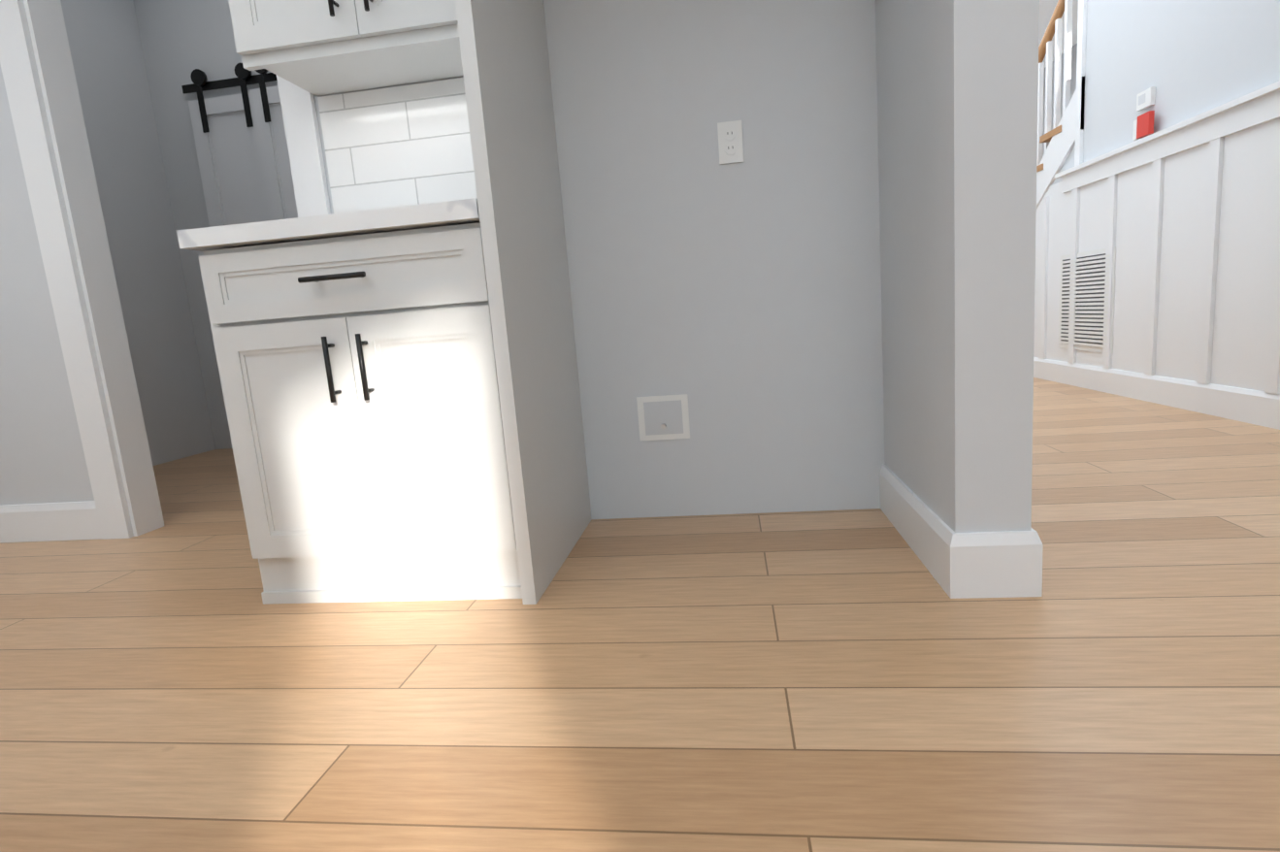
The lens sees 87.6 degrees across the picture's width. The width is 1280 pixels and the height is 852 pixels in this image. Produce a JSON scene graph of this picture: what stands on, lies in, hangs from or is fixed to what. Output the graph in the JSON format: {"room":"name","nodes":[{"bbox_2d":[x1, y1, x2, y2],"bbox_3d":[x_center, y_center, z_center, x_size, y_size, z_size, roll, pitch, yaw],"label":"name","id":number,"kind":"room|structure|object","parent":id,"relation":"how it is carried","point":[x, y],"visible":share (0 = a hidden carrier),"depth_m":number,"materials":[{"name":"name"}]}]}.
{"room":"kitchen","nodes":[
{"label":"kitchen","id":0,"kind":"room"},
{"bbox_2d":[314,80,434,213],"bbox_3d":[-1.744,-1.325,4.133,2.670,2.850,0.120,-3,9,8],"label":"wall","id":1,"kind":"structure","parent":0,"point":[315,97],"depth_m":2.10,"materials":[{"name":"paint"}]},
{"bbox_2d":[0,0,881,534],"bbox_3d":[-1.324,-1.044,2.183,4.310,2.850,0.120,-3,9,8],"label":"wall","id":2,"kind":"structure","parent":0,"point":[819,297],"depth_m":2.06,"materials":[{"name":"paint"}]},
{"bbox_2d":[181,62,297,227],"bbox_3d":[-2.194,-1.023,4.120,1.010,2.290,0.120,-3,9,8],"label":"barn door","id":3,"kind":"structure","parent":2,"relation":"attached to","point":[242,149],"depth_m":4.02,"materials":[{"name":"grey paint"}]},
{"bbox_2d":[228,0,463,96],"bbox_3d":[-0.772,-1.567,1.742,0.758,1.188,0.421,-3,9,8],"label":"wall cabinet","id":4,"kind":"object","parent":2,"relation":"attached to","point":[318,48],"visible":0.92,"depth_m":1.72,"materials":[{"name":"paint"}]},
{"bbox_2d":[317,77,477,213],"bbox_3d":[-0.635,-0.806,2.069,0.707,0.480,0.008,-3,9,8],"label":"backsplash","id":5,"kind":"structure","parent":2,"relation":"attached to","point":[410,145],"depth_m":2.05,"materials":[{"name":"white tile"}]},
{"bbox_2d":[636,393,689,440],"bbox_3d":[0.073,-0.024,2.099,0.160,0.140,0.030,-3,9,8],"label":"outlet box","id":6,"kind":"object","parent":2,"relation":"attached to","point":[664,417],"visible":1,"depth_m":2.11,"materials":[{"name":"white plastic"}]},
{"bbox_2d":[717,120,743,164],"bbox_3d":[0.264,-0.828,1.948,0.070,0.115,0.008,-3,9,8],"label":"outlet","id":7,"kind":"object","parent":2,"relation":"attached to","point":[730,142],"visible":1,"depth_m":1.95,"materials":[{"name":"white plastic"}]},
{"bbox_2d":[0,377,1279,851],"bbox_3d":[-0.021,0.526,1.096,7.370,0.100,14.700,-3,9,8],"label":"floor","id":8,"kind":"structure","parent":0,"point":[852,680],"depth_m":1.18,"materials":[{"name":"brown wood"}]},
{"bbox_2d":[176,197,522,604],"bbox_3d":[-0.628,-0.066,1.855,0.716,0.920,0.666,-3,9,8],"label":"base cabinet","id":9,"kind":"object","parent":8,"relation":"on","point":[355,358],"visible":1,"depth_m":1.56,"materials":[{"name":"paint"}]},
{"bbox_2d":[455,0,591,604],"bbox_3d":[0.103,-0.914,1.587,1.031,2.560,0.721,-3,9,8],"label":"panel","id":10,"kind":"object","parent":8,"relation":"on","point":[507,79],"visible":1,"depth_m":1.63,"materials":[{"name":"paint"}]},
{"bbox_2d":[1036,0,1072,172],"bbox_3d":[3.409,-1.795,5.144,1.185,2.650,2.905,-3,9,8],"label":"railing","id":11,"kind":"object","parent":8,"relation":"on","point":[1055,27],"depth_m":4.41,"materials":[{"name":"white wood"}]},
{"bbox_2d":[869,0,1054,532],"bbox_3d":[0.683,-1.095,1.509,0.150,2.850,0.630,-3,9,8],"label":"wall","id":12,"kind":"structure","parent":0,"point":[954,83],"depth_m":1.38,"materials":[{"name":"paint"}]},
{"bbox_2d":[0,0,1042,598],"bbox_3d":[-0.122,-0.927,0.860,7.100,2.850,14.400,-3,9,8],"label":"trim","id":13,"kind":"structure","parent":12,"relation":"attached to","point":[984,565],"depth_m":2.26,"materials":[{"name":"white wood"}]},
{"bbox_2d":[1038,0,1086,67],"bbox_3d":[-0.252,-2.378,0.629,7.370,0.100,14.700,-3,9,8],"label":"ceiling","id":14,"kind":"structure","parent":0,"point":[1047,9],"depth_m":5.65,"materials":[{"name":"paint"}]},
{"bbox_2d":[1051,0,1279,185],"bbox_3d":[2.195,-0.937,-0.215,0.120,2.850,13.190,-3,9,8],"label":"wall","id":15,"kind":"structure","parent":0,"point":[1199,56],"depth_m":3.26,"materials":[{"name":"paint"}]},
{"bbox_2d":[1058,246,1115,353],"bbox_3d":[2.732,-0.766,4.106,0.018,0.600,0.620,-3,9,8],"label":"air vent","id":16,"kind":"object","parent":15,"relation":"in","point":[1089,304],"visible":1,"depth_m":4.07,"materials":[{"name":"white plastic"}]},
{"bbox_2d":[1132,110,1154,140],"bbox_3d":[2.564,-1.530,3.404,0.025,0.108,0.140,-3,9,8],"label":"fire alarm","id":17,"kind":"object","parent":15,"relation":"attached to","point":[1143,125],"visible":1,"depth_m":3.38,"materials":[{"name":"red plastic"}]},
{"bbox_2d":[1136,86,1155,111],"bbox_3d":[2.589,-1.673,3.417,0.022,0.085,0.120,-3,9,8],"label":"thermostat","id":18,"kind":"object","parent":15,"relation":"attached to","point":[1146,99],"visible":0.96,"depth_m":3.40,"materials":[{"name":"white plastic"}]},
{"bbox_2d":[1033,0,1279,429],"bbox_3d":[2.589,-1.504,3.441,0.050,2.745,6.330,-3,9,8],"label":"trim","id":19,"kind":"structure","parent":15,"relation":"attached to","point":[1183,217],"depth_m":3.18,"materials":[{"name":"white wood"}]}
]}

